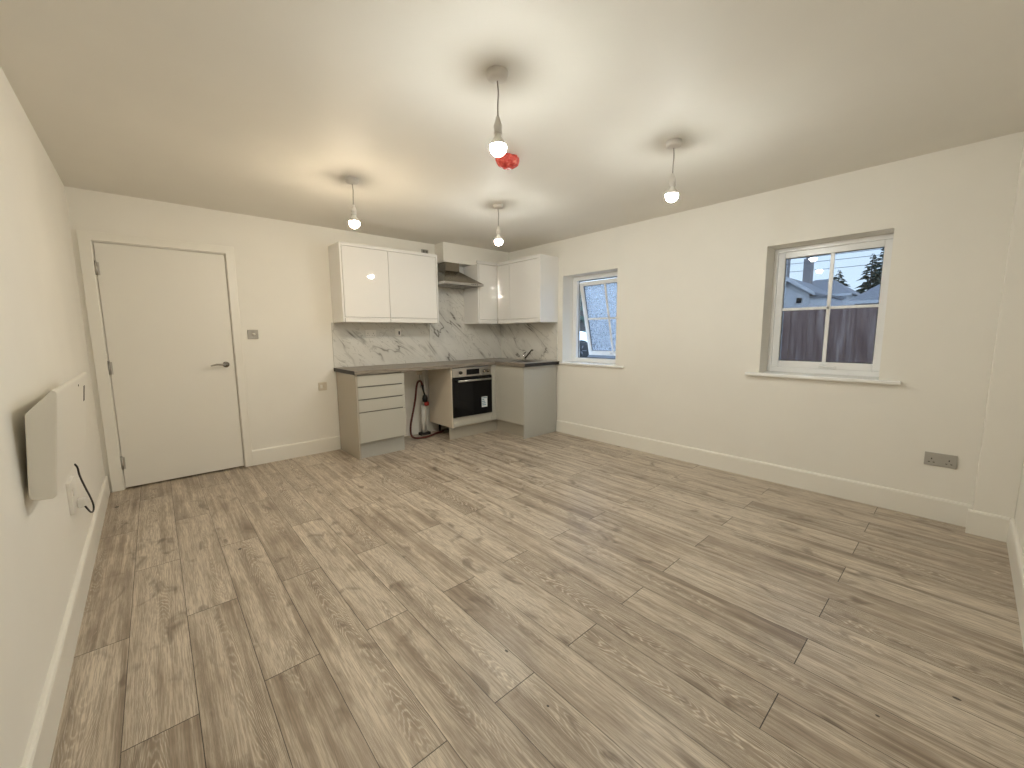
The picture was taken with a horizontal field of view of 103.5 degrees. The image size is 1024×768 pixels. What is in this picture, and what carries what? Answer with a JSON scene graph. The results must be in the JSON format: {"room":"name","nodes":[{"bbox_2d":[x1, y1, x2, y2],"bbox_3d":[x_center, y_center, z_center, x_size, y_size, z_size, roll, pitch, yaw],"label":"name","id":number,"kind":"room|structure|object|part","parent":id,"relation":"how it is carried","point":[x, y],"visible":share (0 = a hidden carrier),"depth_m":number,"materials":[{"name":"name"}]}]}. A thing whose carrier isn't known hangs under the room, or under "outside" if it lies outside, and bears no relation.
{"room":"open-plan kitchen living room","nodes":[
{"label":"open-plan kitchen living room","id":0,"kind":"room"},
{"bbox_2d":[0,66,104,767],"bbox_3d":[-1.731,-0.078,1.333,0.101,2.372,5.016,-7,10,-42],"label":"wall","id":1,"kind":"structure","parent":0,"point":[43,346],"depth_m":1.56,"materials":[{"name":"white paint"}]},
{"bbox_2d":[25,372,86,499],"bbox_3d":[-1.877,0.164,1.688,0.115,0.364,0.970,-7,9,-41],"label":"heater","id":2,"kind":"object","parent":1,"relation":"attached to","point":[56,426],"visible":1,"depth_m":1.35,"materials":[{"name":"white metal"}]},
{"bbox_2d":[74,464,94,512],"bbox_3d":[-2.140,0.487,2.001,0.044,0.390,0.296,-7,9,-41],"label":"plug","id":3,"kind":"object","parent":2,"relation":"attached to","point":[82,502],"visible":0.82,"depth_m":2.01,"materials":[{"name":"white plastic"}]},
{"bbox_2d":[20,476,109,767],"bbox_3d":[-1.666,1.020,1.499,0.018,0.150,4.786,-7,10,-42],"label":"baseboard","id":4,"kind":"structure","parent":1,"relation":"attached to","point":[38,753],"depth_m":1.47,"materials":[{"name":"white"}]},
{"bbox_2d":[66,475,77,514],"bbox_3d":[-2.155,0.543,1.982,0.019,0.155,0.160,-7,9,-41],"label":"socket","id":5,"kind":"object","parent":1,"relation":"attached to","point":[71,488],"visible":0.9,"depth_m":1.94,"materials":[{"name":"white plastic"}]},
{"bbox_2d":[64,186,497,491],"bbox_3d":[-1.778,-0.483,4.567,4.199,2.372,0.130,-7,9,-41],"label":"wall","id":6,"kind":"structure","parent":0,"point":[282,267],"depth_m":3.98,"materials":[{"name":"white paint"}]},
{"bbox_2d":[76,230,252,491],"bbox_3d":[-2.926,-0.186,3.515,0.989,2.064,0.162,-7,9,-41],"label":"door","id":7,"kind":"structure","parent":6,"relation":"in","point":[163,315],"depth_m":3.45,"materials":[{"name":"white paint"}]},
{"bbox_3d":[-2.665,-0.174,3.676,0.132,0.026,0.052,-7,9,-41],"label":"lever handle","id":8,"kind":"part","parent":7,"relation":"part of","materials":[{"name":"silver metal"}]},
{"bbox_2d":[247,330,258,338],"bbox_3d":[-2.469,-0.473,3.850,0.087,0.087,0.023,-7,9,-41],"label":"light switch","id":9,"kind":"object","parent":6,"relation":"attached to","point":[252,334],"visible":1,"depth_m":3.85,"materials":[{"name":"grey"}]},
{"bbox_2d":[252,436,339,464],"bbox_3d":[-2.221,0.685,4.210,0.824,0.150,0.018,-7,9,-41],"label":"baseboard","id":10,"kind":"structure","parent":6,"relation":"attached to","point":[283,452],"depth_m":4.18,"materials":[{"name":"white"}]},
{"bbox_2d":[318,382,326,390],"bbox_3d":[-2.022,0.025,4.314,0.086,0.086,0.012,-7,9,-41],"label":"outlet","id":11,"kind":"object","parent":6,"relation":"attached to","point":[323,385],"visible":1,"depth_m":4.31,"materials":[{"name":"beige plastic"}]},
{"bbox_2d":[331,323,429,367],"bbox_3d":[-1.488,-0.468,4.733,1.179,0.483,0.010,-7,9,-41],"label":"panel","id":12,"kind":"object","parent":6,"relation":"attached to","point":[351,348],"visible":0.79,"depth_m":4.68,"materials":[{"name":"stone"}]},
{"bbox_2d":[365,330,375,336],"bbox_3d":[-1.610,-0.572,4.598,0.128,0.082,0.012,-7,9,-41],"label":"double socket","id":13,"kind":"object","parent":12,"relation":"attached to","point":[368,333],"visible":1,"depth_m":4.59,"materials":[{"name":"white plastic"}]},
{"bbox_2d":[395,329,400,335],"bbox_3d":[-1.360,-0.617,4.815,0.076,0.084,0.012,-7,9,-41],"label":"fused spur","id":14,"kind":"object","parent":12,"relation":"attached to","point":[397,331],"visible":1,"depth_m":4.81,"materials":[{"name":"white plastic"}]},
{"bbox_2d":[328,241,438,323],"bbox_3d":[-1.400,-1.085,4.529,1.119,0.791,0.322,-7,9,-41],"label":"upper cabinet","id":15,"kind":"object","parent":6,"relation":"attached to","point":[368,283],"visible":1,"depth_m":4.32,"materials":[{"name":"white"}]},
{"bbox_3d":[-1.812,-1.036,4.167,0.018,0.791,0.322,-7,9,-41],"label":"panel","id":16,"kind":"part","parent":15,"relation":"part of","materials":[{"name":"white"}]},
{"bbox_3d":[-1.520,-1.027,4.225,0.482,0.753,0.019,-7,9,-41],"label":"cabinet door","id":17,"kind":"part","parent":15,"relation":"part of","materials":[{"name":"white"}]},
{"bbox_3d":[-1.303,-1.448,4.368,1.083,0.032,0.018,-7,9,-41],"label":"cornice","id":18,"kind":"part","parent":15,"relation":"part of","materials":[{"name":"white"}]},
{"bbox_3d":[-1.117,-1.075,4.578,0.584,0.753,0.019,-7,9,-41],"label":"cabinet door","id":19,"kind":"part","parent":15,"relation":"part of","materials":[{"name":"white"}]},
{"bbox_3d":[-0.988,-1.134,4.890,0.018,0.791,0.322,-7,9,-41],"label":"panel","id":20,"kind":"part","parent":15,"relation":"part of","materials":[{"name":"white"}]},
{"bbox_2d":[437,264,463,315],"bbox_3d":[-0.860,-1.204,5.207,0.564,0.647,0.010,-7,9,-41],"label":"panel","id":21,"kind":"object","parent":6,"relation":"attached to","point":[451,301],"visible":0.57,"depth_m":5.28,"materials":[{"name":"stone"}]},
{"bbox_2d":[438,262,483,288],"bbox_3d":[-0.715,-1.359,5.009,0.578,0.298,0.447,-7,9,-41],"label":"hood","id":22,"kind":"object","parent":21,"relation":"attached to","point":[449,276],"visible":0.87,"depth_m":4.98,"materials":[{"name":"silver metal"}]},
{"bbox_2d":[429,316,500,361],"bbox_3d":[-0.606,-0.622,5.501,1.170,0.581,0.010,-7,9,-41],"label":"panel","id":23,"kind":"object","parent":6,"relation":"attached to","point":[451,339],"visible":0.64,"depth_m":5.44,"materials":[{"name":"stone"}]},
{"bbox_2d":[463,260,496,323],"bbox_3d":[-0.417,-1.201,5.381,0.323,0.791,0.315,-7,9,-41],"label":"upper cabinet","id":24,"kind":"object","parent":6,"relation":"attached to","point":[480,303],"visible":1,"depth_m":5.26,"materials":[{"name":"white"}]},
{"bbox_3d":[-0.532,-1.166,5.285,0.018,0.747,0.312,-7,9,-41],"label":"panel","id":25,"kind":"part","parent":24,"relation":"part of","materials":[{"name":"white"}]},
{"bbox_3d":[-0.326,-1.562,5.226,0.321,0.038,0.020,-7,9,-41],"label":"cornice","id":26,"kind":"part","parent":24,"relation":"part of","materials":[{"name":"white"}]},
{"bbox_3d":[-0.313,-1.166,5.281,0.295,0.745,0.019,-7,10,-42],"label":"cabinet door","id":27,"kind":"part","parent":24,"relation":"part of","materials":[{"name":"white"}]},
{"bbox_2d":[435,242,508,266],"bbox_3d":[-0.506,-1.670,5.342,1.063,0.232,0.196,-7,9,-41],"label":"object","id":28,"kind":"structure","parent":0,"point":[464,255],"depth_m":5.15,"materials":[{"name":"white paint"}]},
{"bbox_2d":[0,0,1023,252],"bbox_3d":[-0.077,-1.502,2.639,4.599,0.100,5.015,-7,9,-41],"label":"ceiling","id":29,"kind":"structure","parent":0,"point":[259,108],"depth_m":1.93,"materials":[{"name":"white paint"}]},
{"bbox_2d":[345,176,359,227],"bbox_3d":[-1.149,-1.306,2.923,0.090,0.340,0.090,-7,9,-41],"label":"pendant light","id":30,"kind":"object","parent":29,"relation":"hanging from","point":[354,222],"visible":1,"depth_m":2.91,"materials":[{"name":"grey plastic"}]},
{"bbox_3d":[-1.148,-1.205,2.936,0.072,0.052,0.072,-7,9,-41],"label":"bulb","id":31,"kind":"part","parent":30,"relation":"part of","materials":[{"name":"white plastic"}]},
{"bbox_3d":[-1.148,-1.158,2.942,0.073,0.042,0.073,-7,9,-41],"label":"globe","id":32,"kind":"part","parent":30,"relation":"part of"},
{"bbox_2d":[487,65,507,156],"bbox_3d":[-0.062,-1.170,1.753,0.090,0.340,0.090,-7,9,-41],"label":"pendant light","id":33,"kind":"object","parent":29,"relation":"hanging from","point":[497,75],"visible":1,"depth_m":1.74,"materials":[{"name":"grey plastic"}]},
{"bbox_3d":[-0.061,-1.069,1.766,0.072,0.052,0.072,-7,9,-41],"label":"bulb","id":34,"kind":"part","parent":33,"relation":"part of","materials":[{"name":"white plastic"}]},
{"bbox_3d":[-0.060,-1.022,1.772,0.073,0.042,0.073,-7,9,-41],"label":"globe","id":35,"kind":"part","parent":33,"relation":"part of"},
{"bbox_2d":[493,203,502,244],"bbox_3d":[-0.120,-1.394,3.546,0.090,0.340,0.090,-7,9,-41],"label":"pendant light","id":36,"kind":"object","parent":29,"relation":"hanging from","point":[498,240],"visible":1,"depth_m":3.53,"materials":[{"name":"grey plastic"}]},
{"bbox_3d":[-0.119,-1.246,3.564,0.073,0.042,0.073,-7,9,-41],"label":"globe","id":37,"kind":"part","parent":36,"relation":"part of"},
{"bbox_3d":[-0.119,-1.293,3.558,0.072,0.052,0.072,-7,9,-41],"label":"bulb","id":38,"kind":"part","parent":36,"relation":"part of","materials":[{"name":"white plastic"}]},
{"bbox_2d":[495,153,518,169],"bbox_3d":[-0.025,-1.411,2.581,0.158,0.069,0.146,-7,9,-41],"label":"smoke detector","id":39,"kind":"object","parent":29,"relation":"attached to","point":[508,161],"visible":0.92,"depth_m":2.54,"materials":[{"name":"red plastic"}]},
{"bbox_2d":[665,138,681,201],"bbox_3d":[0.956,-1.260,2.400,0.090,0.340,0.090,-7,9,-41],"label":"pendant light","id":40,"kind":"object","parent":29,"relation":"hanging from","point":[671,195],"visible":1,"depth_m":2.39,"materials":[{"name":"grey plastic"}]},
{"bbox_3d":[0.957,-1.159,2.413,0.072,0.052,0.072,-7,9,-41],"label":"bulb","id":41,"kind":"part","parent":40,"relation":"part of","materials":[{"name":"white glass"}]},
{"bbox_3d":[0.957,-1.112,2.418,0.073,0.042,0.073,-7,9,-41],"label":"globe","id":42,"kind":"part","parent":40,"relation":"part of"},
{"bbox_2d":[50,428,1023,767],"bbox_3d":[-0.054,0.925,2.944,4.599,0.050,5.015,-7,9,-41],"label":"floor","id":43,"kind":"structure","parent":0,"point":[492,599],"depth_m":1.77,"materials":[{"name":"beige laminate"}]},
{"bbox_2d":[336,372,406,460],"bbox_3d":[-1.527,0.295,4.392,0.518,0.867,0.561,-7,9,-41],"label":"drawer unit","id":44,"kind":"object","parent":43,"relation":"on","point":[371,407],"visible":0.98,"depth_m":4.19,"materials":[{"name":"grey"}]},
{"bbox_3d":[-1.714,0.317,4.228,0.018,0.867,0.561,-7,9,-41],"label":"panel","id":45,"kind":"part","parent":44,"relation":"part of","materials":[{"name":"beige"}]},
{"bbox_3d":[-1.343,-0.047,4.152,0.496,0.110,0.020,-7,9,-41],"label":"drawer","id":46,"kind":"part","parent":44,"relation":"part of","materials":[{"name":"grey"}]},
{"bbox_3d":[-1.342,0.076,4.167,0.496,0.118,0.020,-7,9,-41],"label":"drawer","id":47,"kind":"part","parent":44,"relation":"part of","materials":[{"name":"grey"}]},
{"bbox_3d":[-1.341,0.203,4.183,0.496,0.119,0.020,-7,9,-41],"label":"drawer","id":48,"kind":"part","parent":44,"relation":"part of","materials":[{"name":"grey"}]},
{"bbox_3d":[-1.339,0.425,4.211,0.496,0.307,0.020,-7,9,-41],"label":"drawer","id":49,"kind":"part","parent":44,"relation":"part of","materials":[{"name":"grey"}]},
{"bbox_2d":[334,358,558,374],"bbox_3d":[-0.668,-0.212,4.731,2.368,0.038,1.143,-7,9,-41],"label":"countertop","id":50,"kind":"structure","parent":44,"relation":"on","point":[375,369],"depth_m":4.64,"materials":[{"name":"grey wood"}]},
{"bbox_2d":[485,358,549,362],"bbox_3d":[0.049,-0.231,5.259,0.470,0.156,0.860,-7,9,-41],"label":"sink","id":51,"kind":"object","parent":50,"relation":"in","point":[504,359],"visible":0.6,"depth_m":5.25,"materials":[{"name":"silver metal"}]},
{"bbox_3d":[0.157,-0.211,5.115,0.280,0.150,0.340,-7,9,-41],"label":"bowl","id":52,"kind":"part","parent":51,"relation":"part of","materials":[{"name":"silver metal"}]},
{"bbox_2d":[522,349,532,359],"bbox_3d":[0.213,-0.391,5.338,0.054,0.144,0.203,-7,9,-41],"label":"tap","id":53,"kind":"object","parent":50,"relation":"on","point":[525,356],"visible":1,"depth_m":5.37,"materials":[{"name":"silver metal"}]},
{"bbox_2d":[419,370,430,435],"bbox_3d":[-1.107,0.212,5.050,0.135,0.860,0.073,-7,9,-41],"label":"pipe","id":54,"kind":"object","parent":43,"relation":"on","point":[423,407],"visible":0.84,"depth_m":5.05,"materials":[{"name":"white plastic"}]},
{"bbox_2d":[421,385,428,405],"bbox_3d":[-1.082,0.137,5.013,0.094,0.268,0.067,-3,8,-20],"label":"valve","id":55,"kind":"object","parent":54,"relation":"attached to","point":[424,398],"visible":1,"depth_m":5.00,"materials":[{"name":"black plastic"}]},
{"bbox_2d":[409,380,443,438],"bbox_3d":[-1.032,0.298,4.990,0.504,0.700,0.158,-7,9,-41],"label":"hose","id":56,"kind":"object","parent":43,"relation":"on","point":[418,381],"visible":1,"depth_m":4.91,"materials":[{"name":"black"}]},
{"bbox_2d":[428,365,496,439],"bbox_3d":[-0.612,0.189,5.167,0.722,0.867,0.520,-7,9,-41],"label":"housing","id":57,"kind":"object","parent":43,"relation":"on","point":[440,380],"visible":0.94,"depth_m":4.96,"materials":[{"name":"beige"}]},
{"bbox_2d":[452,365,491,417],"bbox_3d":[-0.613,0.069,5.068,0.576,0.586,0.538,-7,9,-41],"label":"oven","id":58,"kind":"object","parent":57,"relation":"in","point":[471,386],"visible":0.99,"depth_m":4.89,"materials":[{"name":"black glass"}]},
{"bbox_3d":[-0.479,-0.151,4.886,0.576,0.106,0.021,-7,9,-41],"label":"control panel","id":59,"kind":"part","parent":58,"relation":"part of","materials":[{"name":"silver metal"}]},
{"bbox_3d":[-0.447,-0.050,4.875,0.498,0.022,0.052,-7,9,-41],"label":"handle","id":60,"kind":"part","parent":58,"relation":"part of","materials":[{"name":"silver metal"}]},
{"bbox_3d":[-0.482,0.433,4.975,0.572,0.108,0.019,-7,9,-41],"label":"filler panel","id":61,"kind":"part","parent":57,"relation":"part of","materials":[{"name":"grey"}]},
{"bbox_3d":[-0.240,0.107,5.152,0.072,0.707,0.020,-7,9,-41],"label":"corner post","id":62,"kind":"part","parent":57,"relation":"part of","materials":[{"name":"grey"}]},
{"bbox_2d":[496,365,555,438],"bbox_3d":[0.107,0.172,5.251,0.567,0.867,0.759,-7,9,-41],"label":"base cabinet","id":63,"kind":"object","parent":43,"relation":"on","point":[525,396],"visible":0.91,"depth_m":4.96,"materials":[{"name":"white"}]},
{"bbox_3d":[-0.180,0.106,5.153,0.019,0.707,0.057,-7,9,-41],"label":"corner post","id":64,"kind":"part","parent":63,"relation":"part of","materials":[{"name":"grey"}]},
{"bbox_3d":[-0.010,0.130,4.962,0.019,0.700,0.450,-7,9,-41],"label":"cabinet door","id":65,"kind":"part","parent":63,"relation":"part of","materials":[{"name":"grey"}]},
{"bbox_3d":[0.350,0.205,4.973,0.560,0.867,0.019,-7,9,-41],"label":"panel","id":66,"kind":"part","parent":63,"relation":"part of","materials":[{"name":"grey"}]},
{"bbox_2d":[505,131,1023,504],"bbox_3d":[1.534,-0.469,4.216,0.300,2.372,5.045,-7,9,-41],"label":"wall","id":67,"kind":"structure","parent":0,"point":[693,314],"depth_m":3.12,"materials":[{"name":"white paint"}]},
{"bbox_2d":[497,254,558,323],"bbox_3d":[0.190,-1.181,5.180,0.320,0.791,0.797,-7,9,-41],"label":"upper cabinet","id":68,"kind":"object","parent":67,"relation":"attached to","point":[527,286],"visible":1,"depth_m":4.96,"materials":[{"name":"white"}]},
{"bbox_3d":[0.065,-1.543,5.045,0.020,0.038,0.767,-7,9,-41],"label":"cornice","id":69,"kind":"part","parent":68,"relation":"part of","materials":[{"name":"white"}]},
{"bbox_3d":[0.151,-1.136,5.002,0.019,0.745,0.515,-7,9,-41],"label":"cabinet door","id":70,"kind":"part","parent":68,"relation":"part of","materials":[{"name":"white"}]},
{"bbox_3d":[0.445,-1.148,4.894,0.320,0.791,0.029,-7,9,-41],"label":"panel","id":71,"kind":"part","parent":68,"relation":"part of","materials":[{"name":"white"}]},
{"bbox_2d":[501,322,557,360],"bbox_3d":[0.206,-0.577,5.480,0.010,0.483,1.102,-7,9,-41],"label":"panel","id":72,"kind":"object","parent":67,"relation":"attached to","point":[516,339],"visible":0.93,"depth_m":5.42,"materials":[{"name":"stone"}]},
{"bbox_2d":[559,272,623,367],"bbox_3d":[1.087,-0.764,4.819,0.534,1.071,0.922,-7,9,-41],"label":"window","id":73,"kind":"structure","parent":67,"relation":"in","point":[599,297],"depth_m":4.99,"materials":[{"name":"white paint"}]},
{"bbox_3d":[1.009,-0.235,4.811,0.312,0.024,0.922,-7,9,-41],"label":"sill","id":74,"kind":"part","parent":73,"relation":"part of","materials":[{"name":"white paint"}]},
{"bbox_3d":[1.051,-0.779,4.840,0.072,1.046,0.775,-7,9,-41],"label":"frame","id":75,"kind":"part","parent":73,"relation":"part of","materials":[{"name":"white plastic"}]},
{"bbox_3d":[1.158,-0.804,4.932,0.272,0.919,0.647,-7,9,-41],"label":"sash","id":76,"kind":"part","parent":73,"relation":"part of","materials":[{"name":"white plastic"}]},
{"bbox_3d":[1.154,-0.805,4.929,0.198,0.806,0.543,-7,9,-41],"label":"pane","id":77,"kind":"part","parent":73,"relation":"part of","materials":[{"name":"grey"}]},
{"bbox_2d":[556,420,972,526],"bbox_3d":[1.750,0.690,3.885,0.018,0.150,3.536,-7,9,-41],"label":"baseboard","id":78,"kind":"structure","parent":67,"relation":"attached to","point":[934,508],"depth_m":3.26,"materials":[{"name":"white"}]},
{"bbox_2d":[745,233,900,384],"bbox_3d":[2.428,-0.572,3.135,0.326,1.053,0.968,-7,9,-41],"label":"window","id":79,"kind":"structure","parent":67,"relation":"in","point":[828,304],"depth_m":3.18,"materials":[{"name":"white paint"}]},
{"bbox_3d":[2.433,-0.061,3.200,0.326,0.024,0.968,-7,9,-41],"label":"sill","id":80,"kind":"part","parent":79,"relation":"part of","materials":[{"name":"white paint"}]},
{"bbox_3d":[2.503,-0.139,3.203,0.042,0.022,0.116,-7,9,-41],"label":"handle","id":81,"kind":"part","parent":79,"relation":"part of","materials":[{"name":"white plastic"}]},
{"bbox_3d":[2.510,-0.597,3.215,0.065,0.952,0.706,-7,9,-41],"label":"sash","id":82,"kind":"part","parent":79,"relation":"part of","materials":[{"name":"white plastic"}]},
{"bbox_3d":[2.508,-0.600,3.209,0.004,0.849,0.612,-7,9,-41],"label":"pane","id":83,"kind":"part","parent":79,"relation":"part of","materials":[{"name":"clear glass"}]},
{"bbox_2d":[924,451,957,468],"bbox_3d":[2.812,0.500,2.651,0.014,0.087,0.148,-7,9,-41],"label":"double socket","id":84,"kind":"object","parent":67,"relation":"attached to","point":[930,458],"visible":1,"depth_m":2.65,"materials":[{"name":"grey plastic"}]},
{"bbox_2d":[972,139,1023,518],"bbox_3d":[2.934,-0.247,2.342,0.104,2.372,0.164,-7,9,-41],"label":"wall pier","id":85,"kind":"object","parent":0,"point":[1001,458],"visible":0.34,"depth_m":2.36,"materials":[{"name":"white paint"}]},
{"bbox_2d":[965,509,1009,541],"bbox_3d":[2.886,0.859,2.453,0.018,0.150,0.164,-7,9,-41],"label":"baseboard","id":86,"kind":"object","parent":85,"relation":"attached to","point":[983,524],"visible":1,"depth_m":2.44,"materials":[{"name":"white"}]},
{"bbox_2d":[1015,461,1023,557],"bbox_3d":[1.470,-0.051,0.884,4.246,2.372,0.100,-7,9,-41],"label":"wall","id":87,"kind":"structure","parent":0,"point":[1019,515],"depth_m":2.22,"materials":[{"name":"white paint"}]},
{"bbox_2d":[1006,518,1023,648],"bbox_3d":[1.446,1.045,1.070,4.024,0.150,0.018,-7,9,-41],"label":"baseboard","id":88,"kind":"structure","parent":87,"relation":"attached to","point":[1016,559],"depth_m":1.97,"materials":[{"name":"white"}]},
{"label":"outside","id":89,"kind":"structure","parent":0,"visible":0},
{"bbox_2d":[588,355,614,358],"bbox_3d":[17.825,-3.562,35.619,65.891,0.100,90.000,-7,9,-41],"label":"ground","id":90,"kind":"structure","parent":89,"point":[591,356],"depth_m":17.13,"materials":[{"name":"grey concrete"}]},
{"bbox_2d":[580,331,588,356],"bbox_3d":[1.362,-1.828,15.897,4.250,1.655,1.724,-1,7,0],"label":"car","id":91,"kind":"object","parent":90,"relation":"on","point":[584,352],"visible":0.14,"depth_m":15.11,"materials":[{"name":"white paint"}]},
{"bbox_2d":[580,277,615,331],"bbox_3d":[3.771,-3.819,21.070,2.221,4.743,13.565,-7,9,-41],"label":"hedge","id":92,"kind":"object","parent":90,"relation":"on","point":[582,322],"visible":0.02,"depth_m":20.51,"materials":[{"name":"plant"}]}
]}

